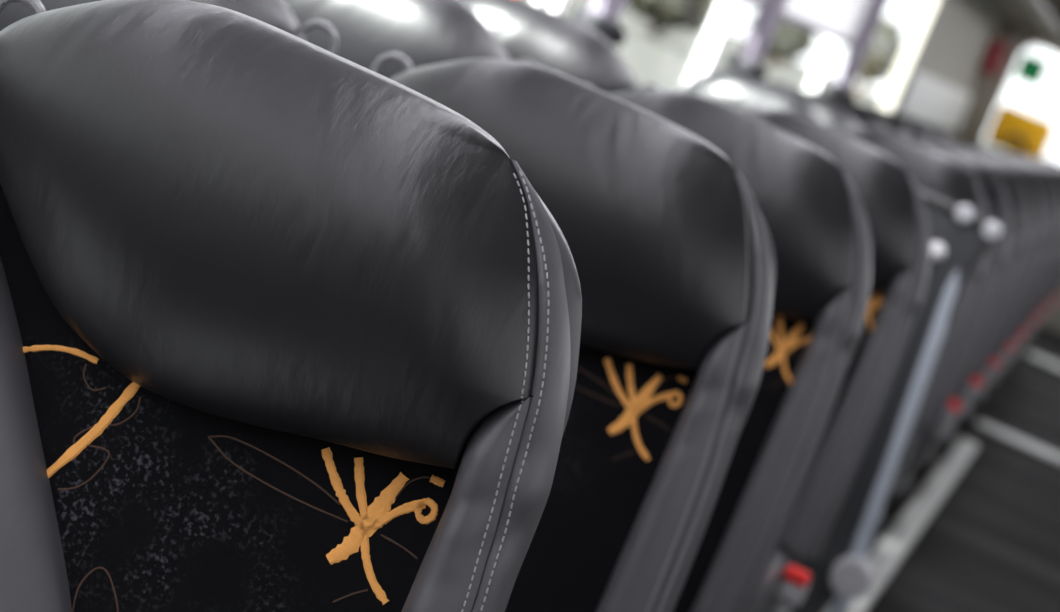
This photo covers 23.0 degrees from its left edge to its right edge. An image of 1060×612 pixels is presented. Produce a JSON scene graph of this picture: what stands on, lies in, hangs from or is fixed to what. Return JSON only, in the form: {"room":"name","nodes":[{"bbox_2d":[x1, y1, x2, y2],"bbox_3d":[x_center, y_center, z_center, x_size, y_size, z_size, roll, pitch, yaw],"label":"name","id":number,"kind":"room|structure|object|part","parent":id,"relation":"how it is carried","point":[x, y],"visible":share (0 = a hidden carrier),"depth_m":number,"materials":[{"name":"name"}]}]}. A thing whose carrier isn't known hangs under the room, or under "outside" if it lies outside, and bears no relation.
{"room":"vehicle interior","nodes":[
{"label":"vehicle interior","id":0,"kind":"room"},
{"bbox_2d":[877,0,1002,139],"bbox_3d":[0.525,-0.833,8.563,0.080,2.200,21.950,24,8,11],"label":"wall","id":1,"kind":"structure","parent":0,"point":[948,41],"depth_m":15.94,"materials":[{"name":"grey"}]},
{"bbox_2d":[532,0,566,14],"bbox_3d":[0.143,-0.989,6.496,0.025,1.040,0.250,24,8,11],"label":"trim","id":2,"kind":"structure","parent":1,"relation":"attached to","point":[557,6],"depth_m":6.59,"materials":[{"name":"white"}]},
{"bbox_2d":[572,0,626,46],"bbox_3d":[0.289,-0.987,6.630,0.152,0.970,0.155,17,9,-33],"label":"window curtain","id":3,"kind":"object","parent":1,"relation":"hanging from","point":[602,16],"visible":0.39,"depth_m":6.61,"materials":[{"name":"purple fabric"}]},
{"bbox_2d":[684,0,739,83],"bbox_3d":[0.704,-1.101,8.806,0.025,1.040,0.250,24,8,11],"label":"trim","id":4,"kind":"structure","parent":1,"relation":"attached to","point":[709,48],"depth_m":8.75,"materials":[{"name":"white plastic"}]},
{"bbox_2d":[727,0,787,80],"bbox_3d":[0.867,-1.102,9.008,0.152,0.970,0.155,17,9,-33],"label":"window curtain","id":5,"kind":"object","parent":1,"relation":"hanging from","point":[767,17],"visible":0.66,"depth_m":8.98,"materials":[{"name":"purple fabric"}]},
{"bbox_2d":[739,0,868,46],"bbox_3d":[1.169,-1.370,10.158,0.028,0.593,4.040,24,8,11],"label":"window blind","id":6,"kind":"object","parent":1,"relation":"attached to","point":[838,21],"visible":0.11,"depth_m":10.82,"materials":[{"name":"white fabric"}]},
{"bbox_2d":[805,38,838,91],"bbox_3d":[1.369,-1.234,11.543,0.025,1.040,0.250,24,8,11],"label":"trim","id":7,"kind":"structure","parent":1,"relation":"attached to","point":[828,51],"depth_m":11.47,"materials":[{"name":"white"}]},
{"bbox_2d":[824,0,888,101],"bbox_3d":[1.504,-1.229,11.629,0.152,0.970,0.155,17,9,-33],"label":"window curtain","id":8,"kind":"object","parent":1,"relation":"hanging from","point":[874,11],"visible":0.77,"depth_m":11.59,"materials":[{"name":"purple fabric"}]},
{"bbox_2d":[896,70,972,129],"bbox_3d":[2.661,-1.317,16.933,0.030,0.280,4.400,24,8,11],"label":"trim","id":9,"kind":"structure","parent":1,"relation":"attached to","point":[925,98],"depth_m":16.37,"materials":[{"name":"grey plastic"}]},
{"bbox_2d":[979,38,1008,76],"bbox_3d":[3.378,-1.808,18.924,0.120,0.260,0.260,24,8,11],"label":"wall box","id":10,"kind":"object","parent":1,"relation":"attached to","point":[997,49],"visible":1,"depth_m":18.80,"materials":[{"name":"red paint"}]},
{"bbox_2d":[986,0,1059,37],"bbox_3d":[1.093,-1.525,8.392,0.470,0.096,21.750,24,8,11],"label":"luggage rack","id":11,"kind":"object","parent":1,"relation":"attached to","point":[1023,12],"visible":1,"depth_m":17.12,"materials":[{"name":"grey"}]},
{"bbox_3d":[1.296,-1.465,8.345,0.040,0.040,21.550,24,8,11],"label":"rail","id":12,"kind":"part","parent":11,"relation":"part of","materials":[{"name":"grey plastic"}]},
{"bbox_2d":[822,323,1059,611],"bbox_3d":[1.417,0.791,8.425,2.870,0.060,21.950,24,8,11],"label":"floor","id":13,"kind":"structure","parent":0,"point":[992,543],"depth_m":9.09,"materials":[{"name":"plastic"}]},
{"bbox_2d":[0,0,337,53],"bbox_3d":[-0.711,0.083,2.776,0.553,1.167,0.660,24,8,11],"label":"seat","id":14,"kind":"object","parent":13,"relation":"on","point":[276,13],"visible":0.04,"depth_m":2.85,"materials":[{"name":"black leather"}]},
{"bbox_3d":[-0.244,-0.280,2.892,0.054,0.080,0.009,24,8,11],"label":"grab handle","id":15,"kind":"part","parent":14,"relation":"part of","materials":[{"name":"grey plastic"}]},
{"bbox_2d":[0,0,581,611],"bbox_3d":[-0.405,0.367,1.716,0.553,1.167,0.660,24,8,11],"label":"seat","id":16,"kind":"object","parent":13,"relation":"on","point":[284,327],"visible":1,"depth_m":1.81,"materials":[{"name":"black leather"}]},
{"bbox_3d":[-0.385,-0.195,1.931,0.054,0.080,0.009,24,8,11],"label":"grab handle","id":17,"kind":"part","parent":16,"relation":"part of","materials":[{"name":"grey plastic"}]},
{"bbox_2d":[0,184,458,611],"bbox_3d":[-0.316,0.216,1.907,0.457,0.580,0.131,24,8,11],"label":"cushion","id":18,"kind":"object","parent":16,"relation":"on","point":[175,437],"depth_m":1.85,"materials":[{"name":"black fabric"}]},
{"bbox_3d":[-0.079,0.244,1.828,0.074,0.690,0.176,16,10,-39],"label":"panel","id":19,"kind":"part","parent":16,"relation":"part of","materials":[{"name":"grey leather"}]},
{"bbox_2d":[284,0,536,78],"bbox_3d":[-0.482,0.037,3.717,0.553,1.167,0.660,24,8,11],"label":"seat","id":20,"kind":"object","parent":13,"relation":"on","point":[426,32],"visible":0.06,"depth_m":3.77,"materials":[{"name":"black leather"}]},
{"bbox_3d":[-0.015,-0.326,3.833,0.054,0.080,0.009,24,8,11],"label":"grab handle","id":21,"kind":"part","parent":20,"relation":"part of","materials":[{"name":"grey plastic"}]},
{"bbox_2d":[463,0,660,94],"bbox_3d":[-0.253,-0.009,4.659,0.553,1.167,0.660,24,8,11],"label":"seat","id":22,"kind":"object","parent":13,"relation":"on","point":[524,29],"visible":0.12,"depth_m":4.72,"materials":[{"name":"black leather"}]},
{"bbox_3d":[0.213,-0.371,4.775,0.054,0.080,0.009,24,8,11],"label":"grab handle","id":23,"kind":"part","parent":22,"relation":"part of","materials":[{"name":"grey plastic"}]},
{"bbox_2d":[371,52,775,611],"bbox_3d":[-0.176,0.322,2.657,0.553,1.167,0.660,24,8,11],"label":"seat","id":24,"kind":"object","parent":13,"relation":"on","point":[671,247],"visible":0.52,"depth_m":2.73,"materials":[{"name":"black leather"}]},
{"bbox_3d":[-0.156,-0.240,2.872,0.054,0.080,0.009,24,8,11],"label":"grab handle","id":25,"kind":"part","parent":24,"relation":"part of","materials":[{"name":"grey plastic"}]},
{"bbox_2d":[505,346,698,611],"bbox_3d":[-0.087,0.170,2.848,0.457,0.580,0.131,24,8,11],"label":"cushion","id":26,"kind":"object","parent":24,"relation":"on","point":[632,427],"depth_m":2.79,"materials":[{"name":"black fabric"}]},
{"bbox_3d":[0.150,0.198,2.769,0.074,0.690,0.176,16,10,-39],"label":"panel","id":27,"kind":"part","parent":24,"relation":"part of","materials":[{"name":"grey leather"}]},
{"bbox_2d":[587,84,871,611],"bbox_3d":[0.053,0.276,3.599,0.553,1.167,0.660,24,8,11],"label":"seat","id":28,"kind":"object","parent":13,"relation":"on","point":[814,215],"visible":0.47,"depth_m":3.67,"materials":[{"name":"black leather"}]},
{"bbox_2d":[673,314,816,611],"bbox_3d":[0.142,0.125,3.789,0.459,0.580,0.131,24,8,11],"label":"cushion","id":29,"kind":"object","parent":28,"relation":"on","point":[789,374],"depth_m":3.72,"materials":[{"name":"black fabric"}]},
{"bbox_3d":[0.378,0.153,3.711,0.074,0.690,0.176,16,10,-39],"label":"panel","id":30,"kind":"part","parent":28,"relation":"part of","materials":[{"name":"grey leather"}]},
{"bbox_2d":[677,69,825,125],"bbox_3d":[0.426,-0.128,7.486,0.553,1.130,0.660,24,8,11],"label":"seat","id":31,"kind":"object","parent":13,"relation":"on","point":[729,88],"visible":0.09,"depth_m":7.57,"materials":[{"name":"black leather"}]},
{"bbox_3d":[0.356,-0.421,7.686,0.176,0.667,0.074,18,9,-28],"label":"panel","id":32,"kind":"part","parent":31,"relation":"part of","materials":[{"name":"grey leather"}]},
{"bbox_2d":[764,81,857,128],"bbox_3d":[0.655,-0.174,8.427,0.553,1.130,0.660,24,8,11],"label":"seat","id":33,"kind":"object","parent":13,"relation":"on","point":[831,114],"visible":0.06,"depth_m":8.50,"materials":[{"name":"black leather"}]},
{"bbox_2d":[734,107,930,611],"bbox_3d":[0.286,0.233,4.540,0.563,1.167,0.660,24,8,11],"label":"seat","id":34,"kind":"object","parent":13,"relation":"on","point":[892,201],"visible":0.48,"depth_m":4.61,"materials":[{"name":"black leather"}]},
{"bbox_2d":[750,547,787,611],"bbox_3d":[0.195,0.389,4.471,0.485,0.150,0.470,24,8,11],"label":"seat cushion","id":35,"kind":"object","parent":34,"relation":"on","point":[772,596],"depth_m":4.49,"materials":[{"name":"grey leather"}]},
{"bbox_2d":[779,290,885,549],"bbox_3d":[0.376,0.081,4.730,0.469,0.580,0.131,24,8,11],"label":"cushion","id":36,"kind":"object","parent":34,"relation":"on","point":[868,358],"depth_m":4.62,"materials":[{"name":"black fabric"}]},
{"bbox_3d":[0.607,0.107,4.652,0.074,0.690,0.176,16,10,-39],"label":"panel","id":37,"kind":"part","parent":34,"relation":"part of","materials":[{"name":"grey leather"}]},
{"bbox_2d":[805,91,887,129],"bbox_3d":[0.884,-0.220,9.369,0.553,1.130,0.660,24,8,11],"label":"seat","id":38,"kind":"object","parent":13,"relation":"on","point":[862,117],"visible":0.02,"depth_m":9.45,"materials":[{"name":"black leather"}]},
{"bbox_2d":[839,99,911,133],"bbox_3d":[1.113,-0.265,10.310,0.553,1.130,0.660,24,8,11],"label":"seat","id":39,"kind":"object","parent":13,"relation":"on","point":[892,124],"visible":0.02,"depth_m":10.39,"materials":[{"name":"black leather"}]},
{"bbox_2d":[791,189,1001,611],"bbox_3d":[0.548,0.228,5.523,0.615,1.107,0.078,24,8,11],"label":"armrest","id":40,"kind":"object","parent":13,"relation":"on","point":[960,238],"visible":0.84,"depth_m":5.47,"materials":[{"name":"grey metal"}]},
{"bbox_3d":[0.744,0.381,5.504,0.098,0.982,0.036,24,8,11],"label":"post","id":41,"kind":"part","parent":40,"relation":"part of","materials":[{"name":"grey plastic"}]},
{"bbox_3d":[0.705,-0.215,5.485,0.556,0.152,0.028,24,8,11],"label":"rail","id":42,"kind":"part","parent":40,"relation":"part of","materials":[{"name":"grey plastic"}]},
{"bbox_2d":[867,106,932,137],"bbox_3d":[1.342,-0.311,11.252,0.553,1.130,0.660,24,8,11],"label":"seat","id":43,"kind":"object","parent":13,"relation":"on","point":[914,128],"visible":0.03,"depth_m":11.33,"materials":[{"name":"black leather"}]},
{"bbox_2d":[825,437,978,611],"bbox_3d":[0.516,0.819,5.375,0.080,0.040,10.800,24,8,11],"label":"floor stripe","id":44,"kind":"structure","parent":13,"relation":"on","point":[891,549],"depth_m":8.10,"materials":[{"name":"grey"}]},
{"bbox_2d":[832,125,988,461],"bbox_3d":[0.661,0.155,6.103,0.553,1.167,0.660,24,8,11],"label":"seat","id":45,"kind":"object","parent":13,"relation":"on","point":[934,173],"visible":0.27,"depth_m":6.18,"materials":[{"name":"black leather"}]},
{"bbox_3d":[0.987,0.031,6.215,0.074,0.690,0.176,16,10,-39],"label":"panel","id":46,"kind":"part","parent":45,"relation":"part of","materials":[{"name":"black plastic"}]},
{"bbox_2d":[889,111,950,141],"bbox_3d":[1.571,-0.356,12.193,0.553,1.130,0.660,24,8,11],"label":"seat","id":47,"kind":"object","parent":13,"relation":"on","point":[934,132],"visible":0.03,"depth_m":12.27,"materials":[{"name":"black leather"}]},
{"bbox_2d":[895,133,1011,475],"bbox_3d":[0.890,0.109,7.045,0.553,1.167,0.660,24,8,11],"label":"seat","id":48,"kind":"object","parent":13,"relation":"on","point":[993,189],"visible":0.2,"depth_m":7.12,"materials":[{"name":"black leather"}]},
{"bbox_2d":[895,430,919,475],"bbox_3d":[0.804,0.268,6.975,0.485,0.150,0.470,24,8,11],"label":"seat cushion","id":49,"kind":"object","parent":48,"relation":"on","point":[901,464],"depth_m":7.02,"materials":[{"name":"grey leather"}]},
{"bbox_3d":[1.216,-0.014,7.157,0.074,0.690,0.176,16,10,-39],"label":"panel","id":50,"kind":"part","parent":48,"relation":"part of","materials":[{"name":"grey plastic"}]},
{"bbox_2d":[878,138,1028,523],"bbox_3d":[1.124,0.066,7.985,0.563,1.167,0.660,24,8,11],"label":"seat","id":51,"kind":"object","parent":13,"relation":"on","point":[1014,188],"visible":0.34,"depth_m":8.06,"materials":[{"name":"black leather"}]},
{"bbox_2d":[919,418,942,440],"bbox_3d":[1.032,0.222,7.917,0.485,0.150,0.470,24,8,11],"label":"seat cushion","id":52,"kind":"object","parent":51,"relation":"on","point":[932,427],"depth_m":7.84,"materials":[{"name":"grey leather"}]},
{"bbox_3d":[1.445,-0.060,8.098,0.074,0.690,0.176,16,10,-39],"label":"panel","id":53,"kind":"part","parent":51,"relation":"part of","materials":[{"name":"grey leather"}]},
{"bbox_2d":[889,142,1042,497],"bbox_3d":[1.353,0.020,8.927,0.563,1.167,0.660,24,8,11],"label":"seat","id":54,"kind":"object","parent":13,"relation":"on","point":[902,481],"visible":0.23,"depth_m":9.00,"materials":[{"name":"black leather"}]},
{"bbox_2d":[954,394,963,402],"bbox_3d":[1.261,0.177,8.858,0.485,0.150,0.470,24,8,11],"label":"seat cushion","id":55,"kind":"object","parent":54,"relation":"on","point":[958,398],"depth_m":8.68,"materials":[{"name":"leather"}]},
{"bbox_3d":[1.674,-0.106,9.040,0.074,0.690,0.176,16,10,-39],"label":"panel","id":56,"kind":"part","parent":54,"relation":"part of","materials":[{"name":"grey leather"}]},
{"bbox_2d":[916,146,1053,466],"bbox_3d":[1.581,-0.026,9.868,0.563,1.167,0.660,24,8,11],"label":"seat","id":57,"kind":"object","parent":13,"relation":"on","point":[927,452],"visible":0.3,"depth_m":9.94,"materials":[{"name":"black leather"}]},
{"bbox_2d":[976,372,983,379],"bbox_3d":[1.490,0.131,9.800,0.485,0.150,0.470,24,8,11],"label":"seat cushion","id":58,"kind":"object","parent":57,"relation":"on","point":[979,375],"depth_m":9.67,"materials":[{"name":"leather"}]},
{"bbox_3d":[1.903,-0.151,9.981,0.074,0.690,0.176,16,10,-39],"label":"panel","id":59,"kind":"part","parent":57,"relation":"part of","materials":[{"name":"grey leather"}]},
{"bbox_2d":[944,149,1059,440],"bbox_3d":[1.810,-0.071,10.810,0.563,1.167,0.660,24,8,11],"label":"seat","id":60,"kind":"object","parent":13,"relation":"on","point":[1055,188],"visible":0.17,"depth_m":10.88,"materials":[{"name":"black leather"}]},
{"bbox_3d":[2.131,-0.197,10.923,0.074,0.690,0.176,16,10,-39],"label":"panel","id":61,"kind":"part","parent":60,"relation":"part of","materials":[{"name":"grey leather"}]},
{"bbox_2d":[958,151,1059,419],"bbox_3d":[2.039,-0.117,11.751,0.563,1.167,0.660,24,8,11],"label":"seat","id":62,"kind":"object","parent":13,"relation":"on","point":[1019,341],"visible":0.14,"depth_m":11.83,"materials":[{"name":"black leather"}]},
{"bbox_3d":[2.360,-0.243,11.864,0.074,0.690,0.176,16,10,-39],"label":"panel","id":63,"kind":"part","parent":62,"relation":"part of","materials":[{"name":"grey leather"}]},
{"bbox_2d":[973,154,1059,401],"bbox_3d":[2.268,-0.163,12.693,0.563,1.167,0.660,24,8,11],"label":"seat","id":64,"kind":"object","parent":13,"relation":"on","point":[1032,323],"visible":0.11,"depth_m":12.77,"materials":[{"name":"black leather"}]},
{"bbox_3d":[2.589,-0.288,12.806,0.074,0.690,0.176,16,10,-39],"label":"panel","id":65,"kind":"part","parent":64,"relation":"part of","materials":[{"name":"grey leather"}]},
{"bbox_2d":[975,419,1059,462],"bbox_3d":[2.643,0.809,11.451,1.450,0.012,0.220,24,8,11],"label":"trim","id":66,"kind":"structure","parent":13,"relation":"on","point":[1011,437],"depth_m":11.50,"materials":[{"name":"grey metal"}]},
{"bbox_2d":[988,155,1059,385],"bbox_3d":[2.497,-0.208,13.634,0.563,1.167,0.660,24,8,11],"label":"seat","id":67,"kind":"object","parent":13,"relation":"on","point":[1039,318],"visible":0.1,"depth_m":13.71,"materials":[{"name":"black leather"}]},
{"bbox_3d":[2.818,-0.334,13.747,0.074,0.690,0.176,16,10,-39],"label":"panel","id":68,"kind":"part","parent":67,"relation":"part of","materials":[{"name":"grey leather"}]},
{"bbox_2d":[1001,157,1059,372],"bbox_3d":[2.726,-0.254,14.576,0.563,1.167,0.660,24,8,11],"label":"seat","id":69,"kind":"object","parent":13,"relation":"on","point":[1047,308],"visible":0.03,"depth_m":14.61,"materials":[{"name":"black leather"}]},
{"bbox_3d":[3.047,-0.379,14.689,0.074,0.690,0.176,16,10,-39],"label":"panel","id":70,"kind":"part","parent":69,"relation":"part of","materials":[{"name":"grey leather"}]},
{"bbox_2d":[1009,158,1059,360],"bbox_3d":[2.954,-0.299,15.517,0.563,1.167,0.660,24,8,11],"label":"seat","id":71,"kind":"object","parent":13,"relation":"on","point":[1054,301],"visible":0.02,"depth_m":15.53,"materials":[{"name":"grey plastic"}]},
{"bbox_2d":[1028,351,1059,369],"bbox_3d":[3.752,0.588,16.013,1.450,0.012,0.350,24,8,11],"label":"trim","id":72,"kind":"structure","parent":13,"relation":"on","point":[1037,357],"depth_m":16.06,"materials":[{"name":"grey metal"}]},
{"bbox_2d":[950,0,1059,331],"bbox_3d":[4.444,-0.761,18.963,2.870,2.200,0.080,24,8,11],"label":"wall","id":73,"kind":"structure","parent":0,"point":[987,90],"depth_m":19.11,"materials":[{"name":"grey"}]},
{"bbox_2d":[968,142,989,148],"bbox_3d":[4.312,-0.659,18.649,2.500,0.080,0.500,24,8,11],"label":"trim","id":74,"kind":"structure","parent":73,"relation":"attached to","point":[969,143],"depth_m":18.65,"materials":[{"name":"grey plastic"}]},
{"bbox_3d":[4.547,-0.928,18.940,2.510,1.150,0.006,24,8,11],"label":"window","id":75,"kind":"structure","parent":73,"relation":"in","visible":0},
{"bbox_2d":[1014,53,1047,85],"bbox_3d":[3.681,-1.736,19.101,0.190,0.190,0.004,24,8,11],"label":"window sticker","id":76,"kind":"object","parent":75,"relation":"attached to","point":[1031,69],"visible":1,"depth_m":19.10,"materials":[{"name":"green"}]},
{"bbox_2d":[987,105,1053,157],"bbox_3d":[3.535,-1.247,18.745,0.420,0.300,0.245,24,8,11],"label":"window sticker","id":77,"kind":"object","parent":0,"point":[1014,130],"visible":0.91,"depth_m":18.65,"materials":[{"name":"yellow paper"}]},
{"bbox_3d":[3.489,-1.190,18.654,0.179,0.092,0.040,24,8,11],"label":"carry handle","id":78,"kind":"part","parent":77,"relation":"part of","materials":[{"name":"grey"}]},
{"label":"outside","id":79,"kind":"structure","parent":0,"visible":0},
{"bbox_2d":[526,0,1009,151],"bbox_3d":[4.315,-4.666,60.541,220.000,0.100,300.000,24,8,11],"label":"ground","id":80,"kind":"structure","parent":79,"point":[666,61],"depth_m":97.28,"materials":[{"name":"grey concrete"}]},
{"bbox_2d":[626,0,720,38],"bbox_3d":[5.185,-11.515,96.065,4.756,3.450,4.756,24,8,11],"label":"leafy bush","id":81,"kind":"object","parent":80,"relation":"on","point":[693,16],"visible":0.88,"depth_m":94.91,"materials":[{"name":"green plant"}]},
{"bbox_2d":[775,32,782,65],"bbox_3d":[15.099,-15.941,150.104,2.674,4.302,2.595,24,8,11],"label":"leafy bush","id":82,"kind":"object","parent":80,"relation":"on","point":[779,62],"visible":0.02,"depth_m":150.16,"materials":[{"name":"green plant"}]},
{"bbox_2d":[746,11,816,68],"bbox_3d":[12.568,-13.534,130.214,3.799,3.420,3.713,24,8,11],"label":"leafy bush","id":83,"kind":"object","parent":80,"relation":"on","point":[786,46],"visible":0.45,"depth_m":129.28,"materials":[{"name":"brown plant"}]},
{"bbox_2d":[855,16,904,96],"bbox_3d":[20.779,-15.031,156.971,3.186,5.062,3.150,24,8,11],"label":"leafy bush","id":84,"kind":"object","parent":80,"relation":"on","point":[869,70],"visible":0.69,"depth_m":156.21,"materials":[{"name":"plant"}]}
]}

